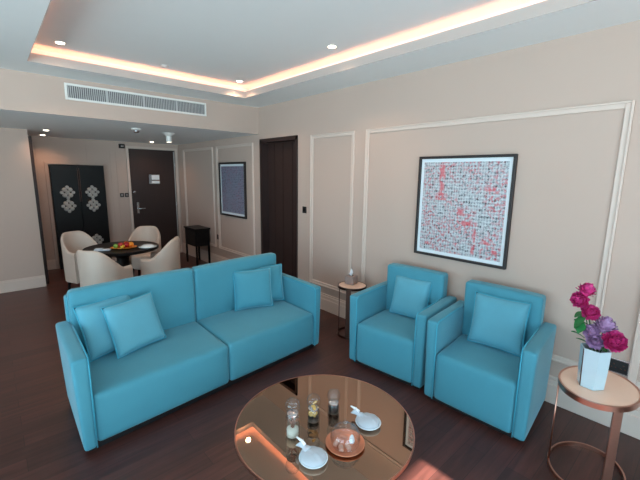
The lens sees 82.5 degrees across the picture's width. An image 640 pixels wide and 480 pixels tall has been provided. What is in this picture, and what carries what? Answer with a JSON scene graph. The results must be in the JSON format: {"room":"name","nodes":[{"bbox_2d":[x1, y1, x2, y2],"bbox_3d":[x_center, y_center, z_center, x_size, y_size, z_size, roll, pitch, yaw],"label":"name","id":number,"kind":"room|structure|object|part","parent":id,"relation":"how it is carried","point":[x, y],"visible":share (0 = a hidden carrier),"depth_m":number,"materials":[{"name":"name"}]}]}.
{"room":"hotel room","nodes":[
{"label":"hotel room","id":0,"kind":"room"},
{"bbox_2d":[0,127,44,280],"bbox_3d":[-5.530,-0.234,4.122,3.705,2.277,0.140,-8,14,-41],"label":"wall","id":1,"kind":"structure","parent":0,"point":[21,256],"depth_m":5.14,"materials":[{"name":"paint"}]},
{"bbox_2d":[0,275,45,292],"bbox_3d":[-5.490,0.813,4.250,3.705,0.172,0.016,-8,14,-41],"label":"baseboard","id":2,"kind":"structure","parent":1,"relation":"attached to","point":[6,286],"depth_m":5.29,"materials":[{"name":"paint"}]},
{"bbox_2d":[28,136,48,283],"bbox_3d":[-4.202,-0.414,5.441,0.050,2.200,0.080,-8,14,-41],"label":"trim","id":3,"kind":"structure","parent":1,"relation":"attached to","point":[29,137],"depth_m":5.40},
{"bbox_2d":[31,136,182,267],"bbox_3d":[-5.322,-0.820,5.787,6.545,2.850,0.200,-8,14,-41],"label":"wall","id":4,"kind":"structure","parent":0,"point":[56,149],"depth_m":6.64,"materials":[{"name":"paint"}]},
{"bbox_2d":[47,259,55,269],"bbox_3d":[-4.804,0.446,6.356,0.390,0.172,0.016,-8,14,-41],"label":"baseboard","id":5,"kind":"structure","parent":4,"relation":"attached to","point":[51,264],"depth_m":6.42,"materials":[{"name":"paint"}]},
{"bbox_2d":[34,141,122,268],"bbox_3d":[-4.290,-0.624,6.617,1.212,2.200,0.030,-8,14,-41],"label":"trim","id":6,"kind":"structure","parent":4,"relation":"attached to","point":[45,162],"depth_m":6.43,"materials":[{"name":"paint"}]},
{"bbox_2d":[128,149,178,249],"bbox_3d":[-3.363,-0.745,7.470,0.892,2.150,0.125,-8,14,-41],"label":"door","id":7,"kind":"structure","parent":4,"relation":"in","point":[152,172],"depth_m":7.44,"materials":[{"name":"brown wood"}]},
{"bbox_3d":[-3.565,-0.641,7.274,0.140,0.220,0.080,-8,14,-41],"label":"handle","id":8,"kind":"part","parent":7,"relation":"part of","materials":[{"name":"silver metal"}]},
{"bbox_2d":[125,146,182,251],"bbox_3d":[-3.355,-0.763,7.457,0.980,2.200,0.020,-8,14,-41],"label":"trim","id":9,"kind":"structure","parent":4,"relation":"attached to","point":[126,147],"depth_m":7.27,"materials":[{"name":"paint"}]},
{"bbox_2d":[0,109,256,144],"bbox_3d":[-4.247,-1.684,4.365,6.245,0.523,3.075,-8,14,-41],"label":"ceiling","id":10,"kind":"structure","parent":0,"point":[61,126],"depth_m":5.03,"materials":[{"name":"paint"}]},
{"bbox_2d":[131,128,140,132],"bbox_3d":[-2.432,-1.447,4.829,0.120,0.060,0.120,-8,14,-41],"label":"smoke detector","id":11,"kind":"object","parent":10,"relation":"attached to","point":[135,130],"visible":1,"depth_m":4.80,"materials":[{"name":"white plastic"}]},
{"bbox_2d":[162,133,174,142],"bbox_3d":[-2.228,-1.507,5.376,0.170,0.130,0.170,-8,14,-41],"label":"spotlight","id":12,"kind":"object","parent":10,"relation":"attached to","point":[168,135],"visible":0.99,"depth_m":5.34,"materials":[{"name":"white metal"}]},
{"bbox_2d":[0,68,258,133],"bbox_3d":[-3.215,-1.396,3.256,6.245,0.371,0.006,-8,14,-41],"label":"wall","id":13,"kind":"structure","parent":0,"point":[19,90],"depth_m":4.00,"materials":[{"name":"paint"}]},
{"bbox_2d":[64,82,206,115],"bbox_3d":[-2.059,-1.619,4.264,1.536,0.165,0.014,-8,14,-41],"label":"air vent","id":14,"kind":"object","parent":13,"relation":"in","point":[76,92],"visible":1,"depth_m":4.17,"materials":[{"name":"white metal"}]},
{"bbox_2d":[33,0,537,88],"bbox_3d":[-0.756,-1.246,0.525,6.245,0.050,7.325,-8,14,-41],"label":"ceiling","id":15,"kind":"structure","parent":0,"point":[256,43],"depth_m":2.83,"materials":[{"name":"paint"}]},
{"bbox_2d":[54,41,65,44],"bbox_3d":[-2.249,-1.704,3.155,0.092,0.008,0.092,-8,14,-41],"label":"recessed light","id":16,"kind":"object","parent":15,"relation":"in","point":[56,42],"visible":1,"depth_m":3.14,"materials":[{"name":"white ceramic"}]},
{"bbox_2d":[31,0,545,91],"bbox_3d":[-0.074,-1.421,2.066,2.515,0.130,5.344,-8,14,-41],"label":"trim","id":17,"kind":"structure","parent":15,"relation":"attached to","point":[37,51],"depth_m":3.62,"materials":[{"name":"paint"}]},
{"bbox_2d":[327,45,336,48],"bbox_3d":[0.104,-1.676,3.166,0.092,0.008,0.092,-8,14,-41],"label":"recessed light","id":18,"kind":"object","parent":15,"relation":"in","point":[328,46],"visible":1,"depth_m":3.15,"materials":[{"name":"white ceramic"}]},
{"bbox_2d":[0,252,639,479],"bbox_3d":[-1.823,1.371,2.151,6.445,0.100,10.600,-8,14,-41],"label":"floor","id":19,"kind":"structure","parent":0,"point":[40,439],"depth_m":2.46,"materials":[{"name":"red wood"}]},
{"bbox_2d":[60,231,96,289],"bbox_3d":[-3.351,0.324,5.155,0.448,0.871,0.480,5,11,23],"label":"dining chair","id":20,"kind":"object","parent":19,"relation":"on","point":[72,241],"visible":0.44,"depth_m":5.03,"materials":[{"name":"beige fabric"}]},
{"bbox_2d":[48,165,111,268],"bbox_3d":[-4.290,-0.422,6.578,0.810,1.815,0.130,-8,14,-41],"label":"tall cabinet","id":21,"kind":"object","parent":19,"relation":"on","point":[78,192],"visible":0.59,"depth_m":6.47,"materials":[{"name":"black paint"}]},
{"bbox_3d":[-4.410,-0.401,6.411,0.395,1.770,0.018,-8,14,-41],"label":"door","id":22,"kind":"part","parent":21,"relation":"part of","materials":[{"name":"black paint"}]},
{"bbox_3d":[-4.111,-0.445,6.678,0.395,1.770,0.018,-8,14,-41],"label":"door","id":23,"kind":"part","parent":21,"relation":"part of","materials":[{"name":"black paint"}]},
{"bbox_2d":[76,250,132,286],"bbox_3d":[-2.484,0.509,4.180,0.480,0.871,0.448,3,10,13],"label":"dining chair","id":24,"kind":"object","parent":19,"relation":"on","point":[94,267],"visible":0.48,"depth_m":3.96,"materials":[{"name":"beige fabric"}]},
{"bbox_2d":[83,241,158,266],"bbox_3d":[-2.598,0.453,4.844,0.880,0.742,0.880,-8,14,-41],"label":"dining table","id":25,"kind":"object","parent":19,"relation":"on","point":[122,255],"visible":0.48,"depth_m":4.71,"materials":[{"name":"black paint"}]},
{"bbox_2d":[94,248,110,250],"bbox_3d":[-2.701,0.117,4.534,0.180,0.032,0.100,-2,11,-17],"label":"napkin","id":26,"kind":"object","parent":25,"relation":"on","point":[95,249],"visible":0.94,"depth_m":4.51,"materials":[{"name":"white fabric"}]},
{"bbox_2d":[110,245,136,248],"bbox_3d":[-2.514,0.097,4.676,0.310,0.020,0.217,-3,11,-22],"label":"fruit plate","id":27,"kind":"object","parent":25,"relation":"on","point":[133,246],"visible":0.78,"depth_m":4.64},
{"bbox_2d":[139,244,156,248],"bbox_3d":[-2.241,0.076,4.745,0.220,0.044,0.220,-8,14,-41],"label":"plate","id":28,"kind":"object","parent":25,"relation":"on","point":[145,246],"visible":1,"depth_m":4.69,"materials":[{"name":"white ceramic"}]},
{"bbox_2d":[128,226,160,276],"bbox_3d":[-2.716,0.239,5.678,0.480,0.871,0.448,-1,10,-8],"label":"dining chair","id":29,"kind":"object","parent":19,"relation":"on","point":[141,233],"visible":0.48,"depth_m":5.71,"materials":[{"name":"beige fabric"}]},
{"bbox_3d":[-2.712,0.309,5.659,0.384,0.218,0.384,-1,10,-8],"label":"seat","id":30,"kind":"part","parent":29,"relation":"part of","materials":[{"name":"beige fabric"}]},
{"bbox_2d":[141,236,180,274],"bbox_3d":[-2.084,0.395,4.850,0.448,0.871,0.480,-1,10,-9],"label":"dining chair","id":31,"kind":"object","parent":19,"relation":"on","point":[168,258],"visible":0.59,"depth_m":4.63,"materials":[{"name":"beige fabric"}]},
{"bbox_2d":[55,253,320,451],"bbox_3d":[-0.956,0.714,3.133,0.780,0.870,2.153,10,14,43],"label":"sofa","id":32,"kind":"object","parent":19,"relation":"on","point":[208,347],"visible":0.89,"depth_m":2.85,"materials":[{"name":"teal fabric"}]},
{"bbox_3d":[-1.183,0.670,3.393,0.088,0.780,1.950,10,14,43],"label":"panel","id":33,"kind":"part","parent":32,"relation":"part of","materials":[{"name":"teal fabric"}]},
{"bbox_3d":[-1.634,0.934,2.431,0.095,0.605,0.757,-8,13,-40],"label":"armrest","id":34,"kind":"part","parent":32,"relation":"part of","materials":[{"name":"teal fabric"}]},
{"bbox_2d":[73,295,129,361],"bbox_3d":[-1.570,0.632,2.736,0.193,0.403,0.425,8,12,34],"label":"throw pillow","id":35,"kind":"object","parent":32,"relation":"on","point":[93,325],"visible":0.57,"depth_m":2.61,"materials":[{"name":"teal fabric"}]},
{"bbox_2d":[67,268,195,352],"bbox_3d":[-1.487,0.583,2.998,0.138,0.578,0.958,10,14,43],"label":"cushion","id":36,"kind":"object","parent":32,"relation":"on","point":[173,291],"depth_m":3.04,"materials":[{"name":"teal fabric"}]},
{"bbox_2d":[101,291,165,358],"bbox_3d":[-1.399,0.634,2.767,0.189,0.388,0.405,7,12,30],"label":"throw pillow","id":37,"kind":"object","parent":32,"relation":"on","point":[133,324],"visible":1,"depth_m":2.70,"materials":[{"name":"teal fabric"}]},
{"bbox_2d":[87,322,228,440],"bbox_3d":[-1.260,0.998,2.804,0.692,0.362,1.007,10,14,43],"label":"seat cushion","id":38,"kind":"object","parent":32,"relation":"on","point":[162,377],"depth_m":2.56,"materials":[{"name":"teal fabric"}]},
{"bbox_2d":[191,253,275,321],"bbox_3d":[-0.829,0.469,3.683,0.138,0.578,0.958,10,14,43],"label":"cushion","id":39,"kind":"object","parent":32,"relation":"on","point":[213,286],"depth_m":3.45,"materials":[{"name":"teal fabric"}]},
{"bbox_2d":[233,267,273,310],"bbox_3d":[-0.664,0.485,3.622,0.394,0.384,0.151,-3,11,-22],"label":"throw pillow","id":40,"kind":"object","parent":32,"relation":"on","point":[252,288],"visible":1,"depth_m":3.57,"materials":[{"name":"teal fabric"}]},
{"bbox_2d":[197,300,312,379],"bbox_3d":[-0.606,0.884,3.486,0.692,0.362,1.007,10,14,43],"label":"seat cushion","id":41,"kind":"object","parent":32,"relation":"on","point":[257,339],"depth_m":3.26,"materials":[{"name":"teal fabric"}]},
{"bbox_2d":[254,264,284,300],"bbox_3d":[-0.565,0.458,3.802,0.389,0.377,0.155,-4,11,-24],"label":"throw pillow","id":42,"kind":"object","parent":32,"relation":"on","point":[276,270],"visible":0.48,"depth_m":3.81,"materials":[{"name":"teal fabric"}]},
{"bbox_3d":[-0.264,0.697,3.855,0.095,0.605,0.757,-8,13,-40],"label":"armrest","id":43,"kind":"part","parent":32,"relation":"part of","materials":[{"name":"teal fabric"}]},
{"bbox_2d":[184,225,210,265],"bbox_3d":[-2.347,0.096,6.997,0.300,0.695,0.520,-8,14,-41],"label":"side table","id":44,"kind":"object","parent":19,"relation":"on","point":[197,236],"visible":0.94,"depth_m":6.83,"materials":[{"name":"black paint"}]},
{"bbox_3d":[-2.589,0.243,7.111,0.030,0.360,0.030,-8,14,-41],"label":"leg","id":45,"kind":"part","parent":44,"relation":"part of","materials":[{"name":"black paint"}]},
{"bbox_3d":[-2.448,-0.053,6.876,0.007,0.250,0.440,-8,14,-41],"label":"drawer","id":46,"kind":"part","parent":44,"relation":"part of","materials":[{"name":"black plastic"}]},
{"bbox_3d":[-2.287,0.305,6.783,0.030,0.360,0.030,-8,14,-41],"label":"leg","id":47,"kind":"part","parent":44,"relation":"part of","materials":[{"name":"black paint"}]},
{"bbox_3d":[-2.109,0.279,6.942,0.030,0.360,0.030,-8,14,-41],"label":"leg","id":48,"kind":"part","parent":44,"relation":"part of","materials":[{"name":"black paint"}]},
{"bbox_2d":[234,374,414,479],"bbox_3d":[0.022,1.179,2.042,0.968,0.362,0.968,-8,14,-41],"label":"coffee table","id":49,"kind":"object","parent":19,"relation":"on","point":[262,446],"visible":0.93,"depth_m":1.94,"materials":[{"name":"brown glass"}]},
{"bbox_2d":[285,409,298,438],"bbox_3d":[-0.141,0.914,1.880,0.078,0.215,0.078,-8,14,-41],"label":"glass jar","id":50,"kind":"object","parent":49,"relation":"on","point":[292,430],"visible":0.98,"depth_m":1.87,"materials":[{"name":"clear glass"}]},
{"bbox_2d":[308,393,318,423],"bbox_3d":[-0.036,0.920,1.997,0.076,0.165,0.076,-8,14,-41],"label":"glass jar","id":51,"kind":"object","parent":49,"relation":"on","point":[313,418],"visible":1,"depth_m":1.99,"materials":[{"name":"clear glass"}]},
{"bbox_2d":[299,450,327,468],"bbox_3d":[-0.032,1.042,1.736,0.140,0.018,0.140,-9,14,-43],"label":"dish","id":52,"kind":"object","parent":49,"relation":"on","point":[324,450],"visible":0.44,"depth_m":1.70,"materials":[{"name":"white ceramic"}]},
{"bbox_2d":[296,436,326,467],"bbox_3d":[-0.039,1.009,1.747,0.130,0.064,0.164,-3,11,-20],"label":"folded napkin","id":53,"kind":"object","parent":52,"relation":"on","point":[310,456],"visible":1,"depth_m":1.72,"materials":[{"name":"fabric"}]},
{"bbox_2d":[327,391,339,414],"bbox_3d":[0.077,0.917,2.071,0.074,0.148,0.074,-8,14,-41],"label":"glass jar","id":54,"kind":"object","parent":49,"relation":"on","point":[333,407],"visible":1,"depth_m":2.06,"materials":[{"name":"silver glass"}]},
{"bbox_2d":[325,428,364,456],"bbox_3d":[0.127,1.027,1.844,0.200,0.013,0.200,-8,14,-41],"label":"plate","id":55,"kind":"object","parent":49,"relation":"on","point":[329,441],"visible":0.9,"depth_m":1.85,"materials":[{"name":"orange ceramic"}]},
{"bbox_2d":[333,439,339,446],"bbox_3d":[0.082,1.020,1.833,0.022,0.019,0.038,7,12,30],"label":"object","id":56,"kind":"object","parent":55,"relation":"on","point":[336,442],"visible":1,"depth_m":1.82,"materials":[{"name":"food"}]},
{"bbox_2d":[338,444,343,451],"bbox_3d":[0.103,1.026,1.798,0.022,0.019,0.038,0,10,-4],"label":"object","id":57,"kind":"object","parent":55,"relation":"on","point":[340,446],"visible":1,"depth_m":1.79,"materials":[{"name":"food"}]},
{"bbox_2d":[340,433,347,438],"bbox_3d":[0.123,1.012,1.879,0.038,0.019,0.022,5,11,23],"label":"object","id":58,"kind":"object","parent":55,"relation":"on","point":[343,436],"visible":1,"depth_m":1.87,"materials":[{"name":"orange food"}]},
{"bbox_2d":[345,443,350,450],"bbox_3d":[0.139,1.025,1.808,0.022,0.019,0.038,-3,11,-21],"label":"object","id":59,"kind":"object","parent":55,"relation":"on","point":[348,447],"visible":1,"depth_m":1.80,"materials":[{"name":"food"}]},
{"bbox_2d":[349,434,354,443],"bbox_3d":[0.161,1.004,1.844,0.030,0.045,0.030,-8,14,-41],"label":"pastry","id":60,"kind":"object","parent":55,"relation":"on","point":[351,439],"visible":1,"depth_m":1.83,"materials":[{"name":"food"}]},
{"bbox_2d":[355,418,380,430],"bbox_3d":[0.263,1.000,1.992,0.140,0.018,0.140,9,13,39],"label":"dish","id":61,"kind":"object","parent":49,"relation":"on","point":[378,418],"visible":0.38,"depth_m":1.95,"materials":[{"name":"white ceramic"}]},
{"bbox_2d":[350,405,379,429],"bbox_3d":[0.254,0.967,2.003,0.130,0.064,0.165,-4,11,-26],"label":"folded napkin","id":62,"kind":"object","parent":61,"relation":"on","point":[368,421],"visible":1,"depth_m":1.98,"materials":[{"name":"fabric"}]},
{"bbox_2d":[337,281,366,339],"bbox_3d":[0.341,0.749,3.934,0.310,0.552,0.310,-8,14,-41],"label":"side table","id":63,"kind":"object","parent":19,"relation":"on","point":[359,286],"visible":0.68,"depth_m":3.82,"materials":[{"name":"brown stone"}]},
{"bbox_2d":[345,269,357,284],"bbox_3d":[0.337,0.386,3.917,0.104,0.167,0.104,8,12,35],"label":"tissue box","id":64,"kind":"object","parent":63,"relation":"on","point":[350,279],"visible":1,"depth_m":3.89,"materials":[{"name":"beige leather"}]},
{"bbox_2d":[349,263,456,388],"bbox_3d":[0.740,0.711,3.298,0.753,0.861,0.662,10,13,41],"label":"armchair","id":65,"kind":"object","parent":19,"relation":"on","point":[393,345],"visible":0.76,"depth_m":3.19,"materials":[{"name":"teal fabric"}]},
{"bbox_3d":[0.497,0.760,3.531,0.097,0.623,0.636,10,13,41],"label":"armrest","id":66,"kind":"part","parent":65,"relation":"part of","materials":[{"name":"teal fabric"}]},
{"bbox_2d":[357,309,415,382],"bbox_3d":[0.706,0.924,3.299,0.573,0.398,0.554,10,13,41],"label":"seat cushion","id":67,"kind":"object","parent":65,"relation":"on","point":[386,342],"depth_m":3.11,"materials":[{"name":"teal fabric"}]},
{"bbox_2d":[389,275,431,318],"bbox_3d":[0.835,0.529,3.372,0.379,0.366,0.153,10,14,43],"label":"throw pillow","id":68,"kind":"object","parent":65,"relation":"on","point":[410,296],"visible":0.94,"depth_m":3.33,"materials":[{"name":"teal fabric"}]},
{"bbox_2d":[386,263,447,309],"bbox_3d":[0.899,0.536,3.452,0.573,0.567,0.145,10,13,41],"label":"cushion","id":69,"kind":"object","parent":65,"relation":"on","point":[438,279],"depth_m":3.33,"materials":[{"name":"teal fabric"}]},
{"bbox_3d":[0.985,0.843,3.103,0.097,0.623,0.636,10,13,41],"label":"armrest","id":70,"kind":"part","parent":65,"relation":"part of","materials":[{"name":"teal fabric"}]},
{"bbox_2d":[424,279,556,441],"bbox_3d":[1.263,0.818,2.736,0.647,0.861,0.783,-9,14,-43],"label":"armchair","id":71,"kind":"object","parent":19,"relation":"on","point":[505,392],"visible":0.93,"depth_m":2.59,"materials":[{"name":"teal fabric"}]},
{"bbox_3d":[1.039,0.864,2.986,0.091,0.623,0.639,10,13,41],"label":"armrest","id":72,"kind":"part","parent":71,"relation":"part of","materials":[{"name":"teal fabric"}]},
{"bbox_2d":[434,334,520,432],"bbox_3d":[1.230,1.030,2.738,0.554,0.398,0.598,-9,14,-43],"label":"seat cushion","id":73,"kind":"object","parent":71,"relation":"on","point":[480,382],"depth_m":2.55,"materials":[{"name":"teal fabric"}]},
{"bbox_2d":[467,291,531,356],"bbox_3d":[1.351,0.630,2.773,0.402,0.393,0.150,10,14,43],"label":"throw pillow","id":74,"kind":"object","parent":71,"relation":"on","point":[499,323],"visible":0.98,"depth_m":2.72,"materials":[{"name":"teal fabric"}]},
{"bbox_2d":[461,279,545,346],"bbox_3d":[1.428,0.643,2.888,0.145,0.567,0.577,-9,14,-43],"label":"cushion","id":75,"kind":"object","parent":71,"relation":"on","point":[536,315],"depth_m":2.78,"materials":[{"name":"teal fabric"}]},
{"bbox_3d":[1.493,0.952,2.526,0.091,0.623,0.639,10,13,41],"label":"armrest","id":76,"kind":"part","parent":71,"relation":"part of","materials":[{"name":"teal fabric"}]},
{"bbox_2d":[547,365,639,479],"bbox_3d":[1.573,1.089,2.114,0.468,0.552,0.374,-8,14,-41],"label":"side table","id":77,"kind":"object","parent":19,"relation":"on","point":[619,395],"visible":0.91,"depth_m":1.98,"materials":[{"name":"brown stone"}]},
{"bbox_2d":[577,343,611,390],"bbox_3d":[1.525,0.707,2.040,0.128,0.225,0.144,5,11,22],"label":"vase","id":78,"kind":"object","parent":77,"relation":"on","point":[593,366],"visible":0.93,"depth_m":2.00,"materials":[{"name":"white ceramic"}]},
{"bbox_2d":[569,291,590,349],"bbox_3d":[1.472,0.534,2.074,0.085,0.492,0.136,-8,14,-41],"label":"peony","id":79,"kind":"object","parent":78,"relation":"in","point":[577,299],"visible":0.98,"depth_m":2.05,"materials":[{"name":"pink plant"}]},
{"bbox_2d":[571,304,600,349],"bbox_3d":[1.486,0.568,2.059,0.094,0.429,0.119,-8,14,-41],"label":"peony","id":80,"kind":"object","parent":78,"relation":"in","point":[591,312],"visible":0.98,"depth_m":2.03,"materials":[{"name":"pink plant"}]},
{"bbox_2d":[575,282,596,350],"bbox_3d":[1.490,0.506,2.076,0.094,0.546,0.114,1,10,4],"label":"peony","id":81,"kind":"object","parent":78,"relation":"in","point":[587,289],"visible":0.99,"depth_m":2.03,"materials":[{"name":"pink plant"}]},
{"bbox_2d":[582,324,600,350],"bbox_3d":[1.502,0.625,2.045,0.070,0.322,0.088,-8,14,-41],"label":"bloom","id":82,"kind":"object","parent":78,"relation":"in","point":[591,330],"visible":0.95,"depth_m":2.01,"materials":[{"name":"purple plant"}]},
{"bbox_2d":[577,334,606,351],"bbox_3d":[1.504,0.648,2.038,0.082,0.281,0.146,-8,14,-41],"label":"bloom","id":83,"kind":"object","parent":78,"relation":"in","point":[595,342],"visible":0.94,"depth_m":2.00,"materials":[{"name":"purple plant"}]},
{"bbox_2d":[593,316,618,351],"bbox_3d":[1.568,0.600,2.028,0.112,0.380,0.114,0,10,-1],"label":"bloom","id":84,"kind":"object","parent":78,"relation":"in","point":[605,324],"visible":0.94,"depth_m":1.98,"materials":[{"name":"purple plant"}]},
{"bbox_2d":[600,330,627,352],"bbox_3d":[1.573,0.642,1.967,0.106,0.319,0.117,-8,14,-41],"label":"peony","id":85,"kind":"object","parent":78,"relation":"in","point":[615,341],"visible":0.98,"depth_m":1.94,"materials":[{"name":"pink plant"}]},
{"bbox_2d":[0,0,639,107],"bbox_3d":[-0.758,-1.083,0.555,6.245,0.022,7.325,-8,14,-41],"label":"ceiling","id":86,"kind":"structure","parent":0,"point":[20,20],"depth_m":2.78,"materials":[{"name":"paint"}]},
{"bbox_2d":[27,0,595,97],"bbox_3d":[-0.074,-1.373,2.075,2.211,0.076,5.040,-8,14,-41],"label":"cove","id":87,"kind":"structure","parent":86,"relation":"attached to","point":[548,6],"depth_m":3.19,"materials":[{"name":"paint"}]},
{"bbox_2d":[178,20,639,389],"bbox_3d":[0.585,-0.431,4.025,0.200,2.850,10.600,-8,14,-41],"label":"wall","id":88,"kind":"structure","parent":0,"point":[566,165],"depth_m":2.94,"materials":[{"name":"paint"}]},
{"bbox_2d":[183,147,216,246],"bbox_3d":[-2.350,-0.847,7.076,0.024,1.805,1.300,-8,14,-41],"label":"trim","id":89,"kind":"structure","parent":88,"relation":"attached to","point":[205,148],"depth_m":6.80,"materials":[{"name":"paint"}]},
{"bbox_2d":[182,243,228,262],"bbox_3d":[-1.973,0.370,6.854,0.024,0.215,3.066,-8,14,-41],"label":"baseboard","id":90,"kind":"structure","parent":88,"relation":"attached to","point":[191,249],"depth_m":7.19,"materials":[{"name":"paint"}]},
{"bbox_2d":[218,162,246,218],"bbox_3d":[-1.462,-0.837,6.074,0.034,0.898,0.865,-8,14,-41],"label":"framed print","id":91,"kind":"object","parent":88,"relation":"attached to","point":[232,175],"visible":1,"depth_m":6.05},
{"bbox_2d":[215,143,255,256],"bbox_3d":[-1.419,-0.655,6.065,0.024,1.805,1.195,-8,14,-41],"label":"trim","id":92,"kind":"structure","parent":88,"relation":"attached to","point":[243,144],"depth_m":6.03,"materials":[{"name":"paint"}]},
{"bbox_2d":[259,135,297,277],"bbox_3d":[-0.546,-0.334,5.248,0.160,2.200,0.874,-8,14,-41],"label":"door frame","id":93,"kind":"structure","parent":88,"relation":"attached to","point":[263,143],"depth_m":5.37,"materials":[{"name":"brown wood"}]},
{"bbox_2d":[268,141,294,276],"bbox_3d":[-0.503,-0.315,5.278,0.051,2.145,0.784,-8,14,-41],"label":"door","id":94,"kind":"structure","parent":88,"relation":"in","point":[281,155],"depth_m":5.26,"materials":[{"name":"brown wood"}]},
{"bbox_2d":[309,131,354,293],"bbox_3d":[0.121,-0.320,4.394,0.024,1.870,0.730,-8,14,-41],"label":"trim","id":95,"kind":"structure","parent":88,"relation":"attached to","point":[345,133],"depth_m":4.41,"materials":[{"name":"paint"}]},
{"bbox_2d":[414,154,517,269],"bbox_3d":[1.214,-0.268,3.168,0.034,0.910,0.853,-8,14,-41],"label":"framed print","id":96,"kind":"object","parent":88,"relation":"attached to","point":[464,208],"visible":1,"depth_m":3.12},
{"bbox_2d":[320,292,639,439],"bbox_3d":[1.848,1.159,2.703,0.024,0.215,6.340,-8,14,-41],"label":"baseboard","id":97,"kind":"structure","parent":88,"relation":"attached to","point":[630,425],"depth_m":2.68,"materials":[{"name":"paint"}]},
{"bbox_2d":[361,100,634,365],"bbox_3d":[1.208,-0.113,3.211,0.024,1.835,2.181,-8,14,-41],"label":"trim","id":98,"kind":"structure","parent":88,"relation":"attached to","point":[629,106],"depth_m":2.49,"materials":[{"name":"paint"}]},
{"bbox_2d":[608,357,629,376],"bbox_3d":[2.020,0.857,2.468,0.014,0.101,0.116,-8,14,-41],"label":"wall socket","id":99,"kind":"object","parent":88,"relation":"attached to","point":[616,365],"visible":0.84,"depth_m":2.46,"materials":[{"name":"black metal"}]},
{"bbox_2d":[627,308,639,388],"bbox_3d":[2.958,0.248,1.308,0.024,1.835,2.670,-8,14,-41],"label":"trim","id":100,"kind":"structure","parent":88,"relation":"attached to","point":[635,356],"depth_m":2.39,"materials":[{"name":"paint"}]}
]}

